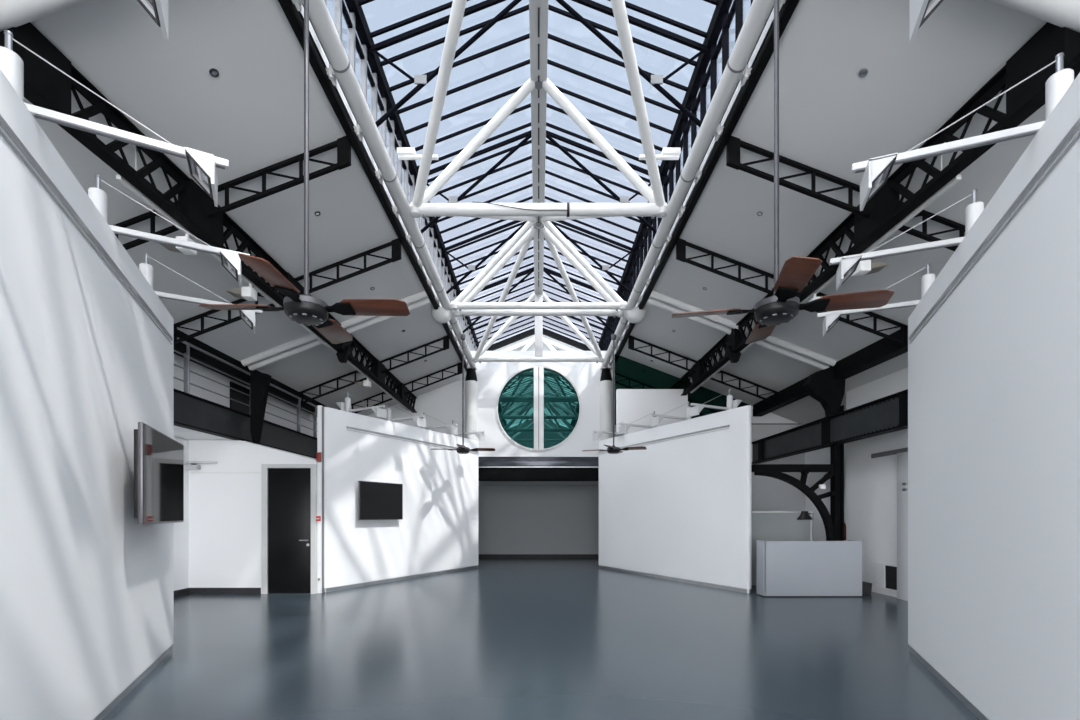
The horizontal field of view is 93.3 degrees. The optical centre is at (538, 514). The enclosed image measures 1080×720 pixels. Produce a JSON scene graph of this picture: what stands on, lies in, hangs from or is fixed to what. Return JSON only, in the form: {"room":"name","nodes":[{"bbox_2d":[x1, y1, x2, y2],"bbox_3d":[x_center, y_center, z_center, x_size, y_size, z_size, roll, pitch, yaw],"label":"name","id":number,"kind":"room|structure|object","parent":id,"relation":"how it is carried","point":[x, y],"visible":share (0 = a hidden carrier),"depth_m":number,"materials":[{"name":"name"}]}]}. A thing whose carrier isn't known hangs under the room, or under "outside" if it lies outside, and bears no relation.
{"room":"art gallery","nodes":[
{"label":"art gallery","id":0,"kind":"room"},
{"bbox_2d":[0,69,173,719],"bbox_3d":[-2.844,-0.362,2.910,0.173,3.475,5.571,0,0,-24],"label":"wall","id":1,"kind":"structure","parent":0,"point":[87,342],"depth_m":3.11,"materials":[{"name":"white paint"}]},
{"bbox_2d":[0,30,228,169],"bbox_3d":[-2.350,-2.310,2.872,1.035,0.410,0.110,0,0,-28],"label":"lamp arm","id":2,"kind":"object","parent":1,"relation":"on","point":[11,64],"visible":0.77,"depth_m":2.76,"materials":[{"name":"white paint"}]},
{"bbox_2d":[184,147,217,206],"bbox_3d":[-2.016,-2.025,3.052,0.144,0.190,0.250,0,0,-28],"label":"floodlight","id":3,"kind":"object","parent":2,"relation":"attached to","point":[201,165],"visible":1,"depth_m":2.99,"materials":[{"name":"plastic"}]},
{"bbox_2d":[93,645,171,719],"bbox_3d":[-2.850,1.410,2.907,0.136,0.080,5.547,0,0,-24],"label":"baseboard","id":4,"kind":"structure","parent":1,"relation":"attached to","point":[121,696],"depth_m":4.21,"materials":[{"name":"metal"}]},
{"bbox_2d":[134,422,183,524],"bbox_3d":[-3.257,-0.307,4.337,0.152,0.755,1.340,0,0,-24],"label":"television","id":5,"kind":"object","parent":1,"relation":"attached to","point":[158,458],"visible":1,"depth_m":4.08,"materials":[{"name":"black plastic"}]},
{"bbox_2d":[88,174,249,254],"bbox_3d":[-2.854,-2.310,3.992,1.035,0.410,0.110,0,0,-28],"label":"lamp arm","id":6,"kind":"object","parent":1,"relation":"on","point":[99,197],"visible":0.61,"depth_m":3.87,"materials":[{"name":"white paint"}]},
{"bbox_2d":[219,249,240,286],"bbox_3d":[-2.520,-2.025,4.172,0.144,0.190,0.250,0,0,-28],"label":"floodlight","id":7,"kind":"object","parent":6,"relation":"attached to","point":[231,261],"visible":0.97,"depth_m":4.09,"materials":[{"name":"plastic"}]},
{"bbox_2d":[139,253,261,313],"bbox_3d":[-3.358,-2.310,5.112,1.035,0.410,0.110,0,0,-28],"label":"lamp arm","id":8,"kind":"object","parent":1,"relation":"on","point":[146,269],"visible":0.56,"depth_m":4.96,"materials":[{"name":"white paint"}]},
{"bbox_2d":[239,310,254,333],"bbox_3d":[-3.024,-2.025,5.292,0.144,0.190,0.250,0,0,-28],"label":"floodlight","id":9,"kind":"object","parent":8,"relation":"attached to","point":[248,316],"visible":0.87,"depth_m":5.21,"materials":[{"name":"plastic"}]},
{"bbox_3d":[-1.846,-2.310,1.752,1.035,0.410,0.110,0,0,-28],"label":"lamp arm","id":10,"kind":"object","parent":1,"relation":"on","visible":0},
{"bbox_2d":[137,0,167,40],"bbox_3d":[-1.512,-2.025,1.932,0.144,0.190,0.250,0,0,-28],"label":"floodlight","id":11,"kind":"object","parent":10,"relation":"attached to","point":[157,10],"visible":1,"depth_m":2.02,"materials":[{"name":"white plastic"}]},
{"bbox_2d":[174,437,188,590],"bbox_3d":[-6.525,0.035,2.700,0.150,2.830,13.400,0,0,0],"label":"wall","id":12,"kind":"structure","parent":0,"point":[181,529],"depth_m":9.29,"materials":[{"name":"white paint"}]},
{"bbox_2d":[174,426,230,439],"bbox_3d":[-6.280,-1.610,2.750,1.440,0.440,13.500,0,0,0],"label":"floor","id":13,"kind":"structure","parent":0,"point":[179,432],"depth_m":8.92,"materials":[{"name":"white paint"}]},
{"bbox_2d":[174,389,316,458],"bbox_3d":[-5.540,-1.637,8.290,0.160,0.515,9.580,0,0,0],"label":"beam","id":14,"kind":"structure","parent":13,"relation":"attached to","point":[192,412],"depth_m":9.10,"materials":[{"name":"black metal"}]},
{"bbox_2d":[174,337,316,437],"bbox_3d":[-5.500,-2.297,8.300,0.080,0.814,9.400,0,0,0],"label":"railing","id":15,"kind":"object","parent":14,"relation":"on","point":[186,355],"visible":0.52,"depth_m":9.00,"materials":[{"name":"metal"}]},
{"bbox_2d":[174,354,309,434],"bbox_3d":[-6.025,-2.240,4.700,0.150,0.820,17.400,0,0,0],"label":"wall","id":16,"kind":"structure","parent":0,"point":[195,379],"depth_m":9.54,"materials":[{"name":"white paint"}]},
{"bbox_2d":[230,382,249,414],"bbox_3d":[-5.938,-2.200,10.140,0.025,0.740,0.640,0,0,0],"label":"doorway","id":17,"kind":"structure","parent":16,"relation":"in","point":[235,395],"depth_m":10.10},
{"bbox_2d":[24,0,467,415],"bbox_3d":[-4.660,-3.207,5.625,5.280,2.126,19.250,0,0,0],"label":"ceiling","id":18,"kind":"structure","parent":0,"point":[250,116],"depth_m":5.37,"materials":[{"name":"white paint"}]},
{"bbox_2d":[0,0,86,31],"bbox_3d":[-3.760,-3.397,3.440,3.462,1.499,0.230,0,0,0],"label":"beam","id":19,"kind":"structure","parent":18,"relation":"attached to","point":[13,13],"depth_m":3.44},
{"bbox_2d":[0,22,416,412],"bbox_3d":[-3.690,-3.189,8.690,0.320,0.620,13.020,0,0,0],"label":"girder","id":20,"kind":"object","parent":18,"relation":"attached to","point":[45,86],"visible":0.75,"depth_m":4.79,"materials":[{"name":"black metal"}]},
{"bbox_2d":[116,146,408,409],"bbox_3d":[-3.790,-3.253,9.690,0.045,0.448,10.180,0,0,0],"label":"track","id":21,"kind":"object","parent":20,"relation":"attached to","point":[119,178],"visible":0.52,"depth_m":5.67,"materials":[{"name":"white metal"}]},
{"bbox_2d":[159,233,196,254],"bbox_3d":[-3.893,-2.934,5.500,0.315,0.190,0.180,0,0,0],"label":"track spotlight","id":22,"kind":"object","parent":21,"relation":"attached to","point":[185,251],"visible":0.65,"depth_m":5.48,"materials":[{"name":"white plastic"}]},
{"bbox_2d":[226,284,256,300],"bbox_3d":[-3.893,-2.934,6.700,0.315,0.190,0.180,0,0,0],"label":"track spotlight","id":23,"kind":"object","parent":21,"relation":"attached to","point":[247,293],"visible":1,"depth_m":6.63,"materials":[{"name":"white plastic"}]},
{"bbox_2d":[113,136,350,249],"bbox_3d":[-3.805,-3.326,5.570,3.502,1.617,0.060,0,0,0],"label":"beam","id":24,"kind":"structure","parent":18,"relation":"attached to","point":[343,144],"depth_m":5.55,"materials":[{"name":"black metal"}]},
{"bbox_2d":[174,329,329,414],"bbox_3d":[-5.610,-2.679,5.590,0.220,0.298,19.180,0,0,0],"label":"beam","id":25,"kind":"structure","parent":18,"relation":"attached to","point":[180,347],"depth_m":9.13,"materials":[{"name":"black metal"}]},
{"bbox_2d":[174,238,401,344],"bbox_3d":[-3.805,-3.326,7.620,3.502,1.617,0.060,0,0,0],"label":"beam","id":26,"kind":"structure","parent":18,"relation":"attached to","point":[396,243],"depth_m":7.60,"materials":[{"name":"black metal"}]},
{"bbox_2d":[241,290,427,365],"bbox_3d":[-3.760,-3.441,9.400,3.423,1.397,0.120,0,0,0],"label":"beam","id":27,"kind":"structure","parent":18,"relation":"attached to","point":[355,320],"depth_m":9.35,"materials":[{"name":"white metal"}]},
{"bbox_2d":[247,297,429,370],"bbox_3d":[-3.760,-3.429,9.620,3.433,1.425,0.150,0,0,0],"label":"beam","id":28,"kind":"structure","parent":18,"relation":"attached to","point":[424,301],"depth_m":9.56,"materials":[{"name":"white metal"}]},
{"bbox_2d":[250,370,271,443],"bbox_3d":[-5.239,-2.032,9.620,0.328,1.367,0.140,0,0,0],"label":"bracket","id":29,"kind":"object","parent":28,"relation":"attached to","point":[259,382],"visible":1,"depth_m":9.55,"materials":[{"name":"black metal"}]},
{"bbox_2d":[278,0,466,372],"bbox_3d":[-2.030,-4.125,5.600,0.080,0.090,19.200,0,0,0],"label":"beam","id":30,"kind":"structure","parent":18,"relation":"attached to","point":[289,9],"depth_m":5.54,"materials":[{"name":"black metal"}]},
{"bbox_2d":[299,335,448,403],"bbox_3d":[-3.805,-3.326,11.720,3.502,1.617,0.060,0,0,0],"label":"beam","id":31,"kind":"structure","parent":18,"relation":"attached to","point":[445,339],"depth_m":11.70,"materials":[{"name":"black metal"}]},
{"bbox_2d":[291,0,475,367],"bbox_3d":[-1.881,-4.170,5.150,0.278,0.177,18.300,0,0,0],"label":"tube","id":32,"kind":"object","parent":18,"relation":"attached to","point":[340,69],"visible":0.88,"depth_m":5.51,"materials":[{"name":"white paint"}]},
{"bbox_2d":[199,0,409,343],"bbox_3d":[-1.685,-2.781,3.700,1.133,2.738,1.133,0,0,44],"label":"ceiling fan","id":33,"kind":"object","parent":32,"relation":"hanging from","point":[306,309],"visible":1,"depth_m":3.68,"materials":[{"name":"wood"}]},
{"bbox_2d":[431,307,451,322],"bbox_3d":[-1.960,-4.005,10.320,0.420,0.230,0.420,0,0,0],"label":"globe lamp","id":34,"kind":"object","parent":32,"relation":"attached to","point":[441,315],"visible":0.99,"depth_m":10.19,"materials":[{"name":"white paint"}]},
{"bbox_2d":[430,334,494,453],"bbox_3d":[-1.735,-2.781,11.700,1.134,2.738,1.134,0,0,40],"label":"ceiling fan","id":35,"kind":"object","parent":32,"relation":"hanging from","point":[461,449],"visible":1,"depth_m":11.69,"materials":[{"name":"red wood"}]},
{"bbox_2d":[473,225,603,362],"bbox_3d":[0.000,-5.035,12.131,3.580,1.903,3.338,0,0,0],"label":"roof truss","id":36,"kind":"object","parent":32,"relation":"attached to","point":[538,357],"visible":0.98,"depth_m":13.62,"materials":[{"name":"white metal"}]},
{"bbox_2d":[410,0,667,221],"bbox_3d":[-0.031,-5.034,6.936,3.235,1.907,6.059,0,0,26],"label":"roof truss","id":37,"kind":"object","parent":32,"relation":"attached to","point":[657,206],"visible":1,"depth_m":6.92,"materials":[{"name":"white metal"}]},
{"bbox_2d":[451,220,626,317],"bbox_3d":[0.000,-5.031,10.390,3.580,1.882,0.540,0,0,0],"label":"roof truss","id":38,"kind":"object","parent":32,"relation":"attached to","point":[462,305],"visible":0.98,"depth_m":10.20,"materials":[{"name":"white metal"}]},
{"bbox_2d":[338,362,461,412],"bbox_3d":[-3.805,-3.326,13.770,3.502,1.617,0.060,0,0,0],"label":"beam","id":39,"kind":"structure","parent":18,"relation":"attached to","point":[459,365],"depth_m":13.74,"materials":[{"name":"metal"}]},
{"bbox_2d":[189,440,316,593],"bbox_3d":[-5.550,0.030,9.440,2.900,2.840,0.120,0,0,0],"label":"wall","id":40,"kind":"structure","parent":0,"point":[224,508],"depth_m":9.40,"materials":[{"name":"white paint"}]},
{"bbox_2d":[261,464,316,593],"bbox_3d":[-4.595,0.258,9.411,0.990,2.385,0.179,0,0,0],"label":"door","id":41,"kind":"structure","parent":40,"relation":"in","point":[288,491],"depth_m":9.39,"materials":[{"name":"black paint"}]},
{"bbox_2d":[324,407,478,587],"bbox_3d":[-2.872,-0.328,11.800,0.133,3.405,5.032,0,0,28],"label":"wall","id":42,"kind":"structure","parent":0,"point":[438,529],"depth_m":11.21,"materials":[{"name":"white paint"}]},
{"bbox_2d":[358,481,402,519],"bbox_3d":[-3.326,-0.290,10.664,0.152,0.780,1.220,0,0,28],"label":"television","id":43,"kind":"object","parent":42,"relation":"attached to","point":[376,500],"visible":1,"depth_m":10.57,"materials":[{"name":"black plastic"}]},
{"bbox_2d":[324,565,477,591],"bbox_3d":[-2.878,1.410,11.803,0.096,0.080,5.008,0,0,28],"label":"baseboard","id":44,"kind":"structure","parent":42,"relation":"attached to","point":[476,566],"depth_m":11.14,"materials":[{"name":"metal"}]},
{"bbox_2d":[366,378,465,437],"bbox_3d":[-4.550,-1.373,15.250,5.300,5.646,0.100,0,0,0],"label":"wall","id":45,"kind":"structure","parent":0,"point":[444,404],"depth_m":15.20,"materials":[{"name":"white paint"}]},
{"bbox_2d":[298,5,467,363],"bbox_3d":[-2.070,-4.340,6.600,0.100,0.340,21.200,0,0,0],"label":"trim","id":46,"kind":"structure","parent":45,"relation":"attached to","point":[317,44],"depth_m":5.59,"materials":[{"name":"grey paint"}]},
{"bbox_2d":[478,486,598,553],"bbox_3d":[0.000,0.200,17.225,5.600,2.500,0.150,0,0,0],"label":"wall","id":47,"kind":"structure","parent":0,"point":[511,519],"depth_m":17.15,"materials":[{"name":"grey paint"}]},
{"bbox_2d":[478,554,598,557],"bbox_3d":[0.000,1.385,17.125,5.400,0.130,0.050,0,0,0],"label":"baseboard","id":48,"kind":"structure","parent":47,"relation":"attached to","point":[479,555],"depth_m":17.10,"materials":[{"name":"rubber"}]},
{"bbox_2d":[468,351,608,456],"bbox_3d":[0.000,-3.130,14.525,3.960,2.980,0.350,0,0,0],"label":"wall","id":49,"kind":"structure","parent":0,"point":[491,376],"depth_m":14.35,"materials":[{"name":"white paint"}]},
{"bbox_2d":[345,0,534,348],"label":"window","id":50,"kind":"structure","parent":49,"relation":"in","point":[366,37],"depth_m":7.41,"materials":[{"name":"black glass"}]},
{"bbox_2d":[496,365,580,450],"bbox_3d":[0.000,-3.000,14.373,2.400,2.400,0.154,0,0,0],"label":"window","id":51,"kind":"structure","parent":49,"relation":"in","point":[538,408],"depth_m":14.44,"materials":[{"name":"teal glass"}]},
{"bbox_2d":[478,457,598,480],"bbox_3d":[0.000,-1.310,14.600,3.440,0.660,0.500,0,0,0],"label":"lintel beam","id":52,"kind":"structure","parent":49,"relation":"attached to","point":[489,468],"depth_m":14.39,"materials":[{"name":"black metal"}]},
{"bbox_2d":[543,0,732,349],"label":"window","id":53,"kind":"structure","parent":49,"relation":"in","point":[711,36],"depth_m":7.41,"materials":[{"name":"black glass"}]},
{"bbox_2d":[478,481,598,485],"bbox_3d":[0.000,-1.050,16.030,5.600,0.120,2.340,0,0,0],"label":"ceiling","id":54,"kind":"structure","parent":0,"point":[480,483],"depth_m":16.03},
{"bbox_2d":[494,334,583,350],"bbox_3d":[0.000,-5.240,17.250,4.040,2.180,0.100,0,0,0],"label":"wall","id":55,"kind":"structure","parent":0,"point":[532,347],"depth_m":17.20,"materials":[{"name":"white paint"}]},
{"bbox_2d":[324,0,476,350],"bbox_3d":[-2.038,-4.992,6.600,0.075,1.015,21.200,0,0,0],"label":"window","id":56,"kind":"structure","parent":55,"relation":"in","point":[340,8],"depth_m":6.99,"materials":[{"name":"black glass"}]},
{"bbox_2d":[397,148,437,159],"bbox_3d":[-1.705,-5.090,7.200,0.570,0.120,0.120,0,0,0],"label":"lamp","id":57,"kind":"object","parent":56,"relation":"attached to","point":[403,153],"visible":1,"depth_m":7.17,"materials":[{"name":"white plastic"}]},
{"bbox_2d":[601,0,752,350],"bbox_3d":[2.038,-4.992,6.600,0.075,1.015,21.200,0,0,0],"label":"window","id":58,"kind":"structure","parent":55,"relation":"in","point":[737,6],"depth_m":6.82,"materials":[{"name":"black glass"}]},
{"bbox_2d":[639,148,680,159],"bbox_3d":[1.705,-5.090,7.200,0.570,0.120,0.120,0,0,0],"label":"lamp","id":59,"kind":"object","parent":58,"relation":"attached to","point":[667,153],"visible":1,"depth_m":7.17,"materials":[{"name":"white plastic"}]},
{"bbox_2d":[609,8,773,365],"bbox_3d":[2.070,-4.340,6.600,0.100,0.340,21.200,0,0,0],"label":"trim","id":60,"kind":"structure","parent":55,"relation":"attached to","point":[765,33],"depth_m":5.54,"materials":[{"name":"grey paint"}]},
{"bbox_2d":[102,558,978,719],"bbox_3d":[0.000,1.510,5.200,14.800,0.120,24.400,0,0,0],"label":"floor","id":61,"kind":"structure","parent":0,"point":[501,638],"depth_m":5.30,"materials":[{"name":"concrete"}]},
{"bbox_2d":[317,405,323,592],"bbox_3d":[-4.055,-0.290,9.485,0.090,3.480,0.090,0,0,0],"label":"wall pier","id":62,"kind":"object","parent":61,"relation":"on","point":[319,407],"depth_m":9.44,"materials":[{"name":"white paint"}]},
{"bbox_2d":[465,366,477,440],"bbox_3d":[-1.890,-1.350,14.300,0.360,5.600,0.360,0,0,0],"label":"round column","id":63,"kind":"structure","parent":61,"relation":"on","point":[471,384],"depth_m":14.16,"materials":[{"name":"white metal"}]},
{"bbox_2d":[600,366,612,440],"bbox_3d":[1.890,-1.350,14.300,0.360,5.600,0.360,0,0,0],"label":"round column","id":64,"kind":"structure","parent":61,"relation":"on","point":[606,384],"depth_m":14.15,"materials":[{"name":"white paint"}]},
{"bbox_2d":[752,511,813,584],"bbox_3d":[4.980,0.688,10.520,1.360,1.525,0.060,0,0,0],"label":"screen","id":65,"kind":"object","parent":61,"relation":"on","point":[766,525],"visible":0.43,"depth_m":10.50,"materials":[{"name":"white paint"}]},
{"bbox_2d":[757,540,861,596],"bbox_3d":[4.840,0.955,9.180,1.740,0.990,0.360,0,0,0],"label":"reception desk","id":66,"kind":"object","parent":61,"relation":"on","point":[784,568],"visible":1,"depth_m":9.00,"materials":[{"name":"grey laminate"}]},
{"bbox_2d":[802,366,845,540],"bbox_3d":[5.365,-0.663,9.600,0.708,4.226,0.200,0,0,0],"label":"steel column","id":67,"kind":"structure","parent":61,"relation":"on","point":[821,385],"depth_m":9.52,"materials":[{"name":"black metal"}]},
{"bbox_2d":[752,464,834,540],"bbox_3d":[4.790,-0.225,9.578,1.540,1.450,0.195,0,0,0],"label":"bracket","id":68,"kind":"object","parent":67,"relation":"attached to","point":[821,486],"depth_m":9.55,"materials":[{"name":"black metal"}]},
{"bbox_2d":[752,389,907,463],"bbox_3d":[5.520,-1.583,8.300,0.200,0.535,9.600,0,0,0],"label":"beam","id":69,"kind":"structure","parent":67,"relation":"attached to","point":[888,414],"depth_m":9.29,"materials":[{"name":"black metal"}]},
{"bbox_2d":[616,389,687,434],"bbox_3d":[2.895,-2.630,13.050,1.810,1.160,0.120,0,0,0],"label":"wall","id":70,"kind":"structure","parent":0,"point":[632,405],"depth_m":12.99,"materials":[{"name":"white paint"}]},
{"bbox_2d":[598,405,751,588],"bbox_3d":[2.803,-0.328,11.733,0.133,3.405,5.094,0,0,-26],"label":"wall","id":71,"kind":"structure","parent":0,"point":[680,506],"depth_m":10.91,"materials":[{"name":"white paint"}]},
{"bbox_2d":[599,565,750,592],"bbox_3d":[2.809,1.410,11.736,0.096,0.080,5.070,0,0,-26],"label":"baseboard","id":72,"kind":"structure","parent":71,"relation":"attached to","point":[600,566],"depth_m":11.02,"materials":[{"name":"metal"}]},
{"bbox_2d":[690,390,732,409],"bbox_3d":[3.311,-2.240,9.741,1.035,0.410,0.110,0,0,-26],"label":"lamp arm","id":73,"kind":"object","parent":71,"relation":"on","point":[729,397],"visible":0.92,"depth_m":9.88,"materials":[{"name":"white paint"}]},
{"bbox_2d":[752,406,796,422],"bbox_3d":[6.350,-2.505,13.210,1.700,0.646,0.100,0,0,0],"label":"wall","id":74,"kind":"structure","parent":0,"point":[770,417],"depth_m":13.16,"materials":[{"name":"white paint"}]},
{"bbox_2d":[752,424,804,510],"bbox_3d":[4.750,-0.440,13.180,4.900,3.780,0.120,0,0,0],"label":"wall","id":75,"kind":"structure","parent":0,"point":[768,493],"depth_m":13.12,"materials":[{"name":"grey paint"}]},
{"bbox_2d":[615,354,799,424],"bbox_3d":[4.590,-3.248,13.210,5.220,1.835,0.120,0,0,0],"label":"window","id":76,"kind":"structure","parent":75,"relation":"in","point":[629,374],"depth_m":13.17,"materials":[{"name":"green glass"}]},
{"bbox_2d":[805,443,845,540],"bbox_3d":[6.925,-0.550,11.725,0.150,4.000,2.850,0,0,0],"label":"wall","id":77,"kind":"structure","parent":0,"point":[821,456],"depth_m":12.44,"materials":[{"name":"white paint"}]},
{"bbox_2d":[609,0,1046,423],"bbox_3d":[4.660,-3.207,5.625,5.280,2.126,19.250,0,0,0],"label":"ceiling","id":78,"kind":"structure","parent":0,"point":[832,118],"depth_m":5.31,"materials":[{"name":"white paint"}]},
{"bbox_2d":[601,0,785,367],"bbox_3d":[1.881,-4.170,5.150,0.278,0.177,18.300,0,0,0],"label":"tube","id":79,"kind":"object","parent":78,"relation":"attached to","point":[736,69],"visible":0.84,"depth_m":5.51,"materials":[{"name":"white paint"}]},
{"bbox_2d":[583,334,645,453],"bbox_3d":[1.720,-2.781,11.700,1.133,2.738,1.133,0,0,-26],"label":"ceiling fan","id":80,"kind":"object","parent":79,"relation":"hanging from","point":[611,449],"visible":1,"depth_m":11.66,"materials":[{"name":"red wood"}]},
{"bbox_2d":[625,307,645,322],"bbox_3d":[1.960,-4.005,10.320,0.420,0.230,0.420,0,0,0],"label":"bracket","id":81,"kind":"object","parent":79,"relation":"attached to","point":[636,315],"visible":0.98,"depth_m":10.19,"materials":[{"name":"white metal"}]},
{"bbox_2d":[672,0,893,343],"bbox_3d":[1.725,-2.781,3.700,1.133,2.738,1.133,0,0,-33],"label":"ceiling fan","id":82,"kind":"object","parent":79,"relation":"hanging from","point":[784,305],"visible":1,"depth_m":3.64,"materials":[{"name":"red wood"}]},
{"bbox_2d":[628,335,779,405],"bbox_3d":[3.805,-3.326,11.720,3.502,1.617,0.060,0,0,0],"label":"beam","id":83,"kind":"structure","parent":78,"relation":"attached to","point":[631,339],"depth_m":11.70,"materials":[{"name":"black metal"}]},
{"bbox_2d":[616,0,799,355],"bbox_3d":[2.030,-4.125,4.550,0.080,0.090,17.100,0,0,0],"label":"beam","id":84,"kind":"structure","parent":78,"relation":"attached to","point":[787,9],"depth_m":5.51,"materials":[{"name":"black metal"}]},
{"bbox_2d":[647,296,829,369],"bbox_3d":[3.760,-3.429,9.620,3.433,1.425,0.150,0,0,0],"label":"beam","id":85,"kind":"structure","parent":78,"relation":"attached to","point":[651,301],"depth_m":9.56,"materials":[{"name":"white metal"}]},
{"bbox_2d":[650,291,836,365],"bbox_3d":[3.760,-3.441,9.400,3.423,1.397,0.120,0,0,0],"label":"beam","id":86,"kind":"structure","parent":78,"relation":"attached to","point":[661,297],"depth_m":9.35,"materials":[{"name":"white metal"}]},
{"bbox_2d":[676,238,907,346],"bbox_3d":[3.805,-3.326,7.620,3.502,1.617,0.060,0,0,0],"label":"beam","id":87,"kind":"structure","parent":78,"relation":"attached to","point":[681,244],"depth_m":7.60,"materials":[{"name":"black metal"}]},
{"bbox_2d":[753,328,907,416],"bbox_3d":[5.610,-2.679,4.550,0.220,0.298,17.100,0,0,0],"label":"beam","id":88,"kind":"structure","parent":78,"relation":"attached to","point":[882,350],"depth_m":8.99,"materials":[{"name":"black metal"}]},
{"bbox_2d":[726,136,964,250],"bbox_3d":[3.805,-3.326,5.570,3.502,1.617,0.060,0,0,0],"label":"beam","id":89,"kind":"structure","parent":78,"relation":"attached to","point":[733,145],"depth_m":5.56,"materials":[{"name":"black metal"}]},
{"bbox_2d":[680,22,1079,395],"bbox_3d":[3.690,-3.189,7.639,0.320,0.620,10.918,0,0,0],"label":"girder","id":90,"kind":"object","parent":78,"relation":"attached to","point":[1023,100],"visible":0.78,"depth_m":4.63,"materials":[{"name":"black metal"}]},
{"bbox_2d":[690,155,960,392],"bbox_3d":[3.790,-3.253,8.640,0.045,0.448,8.080,0,0,0],"label":"track","id":91,"kind":"object","parent":90,"relation":"attached to","point":[957,178],"visible":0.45,"depth_m":5.45,"materials":[{"name":"metal"}]},
{"bbox_2d":[852,260,887,275],"bbox_3d":[3.893,-2.934,6.000,0.315,0.190,0.180,0,0,0],"label":"track spotlight","id":92,"kind":"object","parent":91,"relation":"attached to","point":[865,267],"visible":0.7,"depth_m":5.92,"materials":[{"name":"white plastic"}]},
{"bbox_2d":[991,0,1079,32],"bbox_3d":[3.760,-3.397,3.440,3.462,1.499,0.230,0,0,0],"label":"beam","id":93,"kind":"structure","parent":78,"relation":"attached to","point":[1061,13],"depth_m":3.44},
{"bbox_2d":[846,367,907,596],"bbox_3d":[6.375,-0.600,3.225,0.150,4.100,14.450,0,0,0],"label":"wall","id":94,"kind":"structure","parent":0,"point":[871,483],"depth_m":9.57,"materials":[{"name":"white paint"}]},
{"bbox_2d":[875,562,896,591],"bbox_3d":[6.285,1.115,9.185,0.030,0.470,0.630,0,0,0],"label":"air vent","id":95,"kind":"object","parent":94,"relation":"in","point":[885,574],"visible":0.76,"depth_m":9.21,"materials":[{"name":"white paint"}]},
{"bbox_2d":[885,565,896,589],"bbox_3d":[6.290,1.115,9.070,0.020,0.410,0.340,0,0,0],"label":"grille","id":96,"kind":"object","parent":95,"relation":"attached to","point":[890,570],"depth_m":9.08,"materials":[{"name":"metal"}]},
{"bbox_2d":[897,452,907,600],"bbox_3d":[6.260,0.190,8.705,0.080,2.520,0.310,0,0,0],"label":"door","id":97,"kind":"structure","parent":94,"relation":"attached to","point":[902,458],"depth_m":8.72,"materials":[{"name":"grey paint"}]},
{"bbox_2d":[908,73,1079,719],"bbox_3d":[2.866,-0.362,2.900,0.173,3.475,5.559,0,0,24],"label":"wall","id":98,"kind":"structure","parent":0,"point":[994,339],"depth_m":3.14,"materials":[{"name":"white paint"}]},
{"bbox_2d":[817,263,934,317],"bbox_3d":[3.468,-2.310,5.276,1.035,0.410,0.110,0,0,22],"label":"lamp arm","id":99,"kind":"object","parent":98,"relation":"on","point":[928,279],"visible":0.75,"depth_m":5.17,"materials":[{"name":"white paint"}]},
{"bbox_2d":[823,312,841,337],"bbox_3d":[3.116,-2.025,5.418,0.144,0.190,0.250,0,0,22],"label":"floodlight","id":100,"kind":"object","parent":99,"relation":"attached to","point":[830,319],"visible":1,"depth_m":5.33,"materials":[{"name":"metal"}]},
{"bbox_2d":[830,189,983,264],"bbox_3d":[2.941,-2.310,4.116,1.035,0.410,0.110,0,0,22],"label":"lamp arm","id":101,"kind":"object","parent":98,"relation":"on","point":[973,210],"visible":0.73,"depth_m":4.03,"materials":[{"name":"white paint"}]},
{"bbox_2d":[836,255,861,290],"bbox_3d":[2.589,-2.025,4.258,0.144,0.190,0.250,0,0,22],"label":"floodlight","id":102,"kind":"object","parent":101,"relation":"attached to","point":[847,266],"visible":1,"depth_m":4.17,"materials":[{"name":"metal"}]},
{"bbox_2d":[909,645,988,719],"bbox_3d":[2.872,1.410,2.897,0.136,0.080,5.535,0,0,24],"label":"baseboard","id":103,"kind":"structure","parent":98,"relation":"attached to","point":[968,704],"depth_m":4.20,"materials":[{"name":"paint"}]},
{"bbox_2d":[851,52,1073,173],"bbox_3d":[2.413,-2.310,2.956,1.035,0.410,0.110,0,0,22],"label":"lamp arm","id":104,"kind":"object","parent":98,"relation":"on","point":[1057,84],"visible":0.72,"depth_m":2.86,"materials":[{"name":"white paint"}]},
{"bbox_2d":[860,152,897,210],"bbox_3d":[2.061,-2.025,3.098,0.144,0.190,0.250,0,0,22],"label":"floodlight","id":105,"kind":"object","parent":104,"relation":"attached to","point":[878,169],"visible":1,"depth_m":3.02,"materials":[{"name":"metal"}]},
{"bbox_3d":[1.885,-2.310,1.796,1.035,0.410,0.110,0,0,22],"label":"lamp arm","id":106,"kind":"object","parent":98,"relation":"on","visible":0},
{"bbox_2d":[910,0,943,41],"bbox_3d":[1.533,-2.025,1.938,0.144,0.190,0.250,0,0,22],"label":"floodlight","id":107,"kind":"object","parent":106,"relation":"attached to","point":[920,10],"visible":1,"depth_m":2.03,"materials":[{"name":"metal"}]},
{"bbox_3d":[0.000,-4.550,16.005,4.040,0.100,2.590,0,0,0],"label":"ceiling","id":108,"kind":"structure","parent":0,"visible":0},
{"bbox_2d":[521,336,555,350],"bbox_3d":[0.000,-5.031,17.000,3.580,1.882,0.200,0,0,0],"label":"roof truss","id":109,"kind":"object","parent":108,"relation":"attached to","point":[531,342],"visible":0.02,"depth_m":16.95,"materials":[{"name":"white metal"}]},
{"bbox_2d":[486,328,590,350],"bbox_3d":[0.000,-5.666,16.970,4.003,1.166,0.160,0,0,0],"label":"frame","id":110,"kind":"object","parent":109,"relation":"attached to","point":[510,340],"visible":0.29,"depth_m":16.89,"materials":[{"name":"white paint"}]},
{"bbox_3d":[0.000,-5.035,0.148,3.580,1.903,6.569,0,0,0],"label":"roof truss","id":111,"kind":"object","parent":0,"visible":0},
{"bbox_2d":[529,0,547,293],"bbox_3d":[0.000,-6.037,4.900,0.224,0.305,17.800,0,0,0],"label":"ridge beam","id":112,"kind":"structure","parent":111,"relation":"on","point":[538,9],"depth_m":7.51,"materials":[{"name":"white metal"}]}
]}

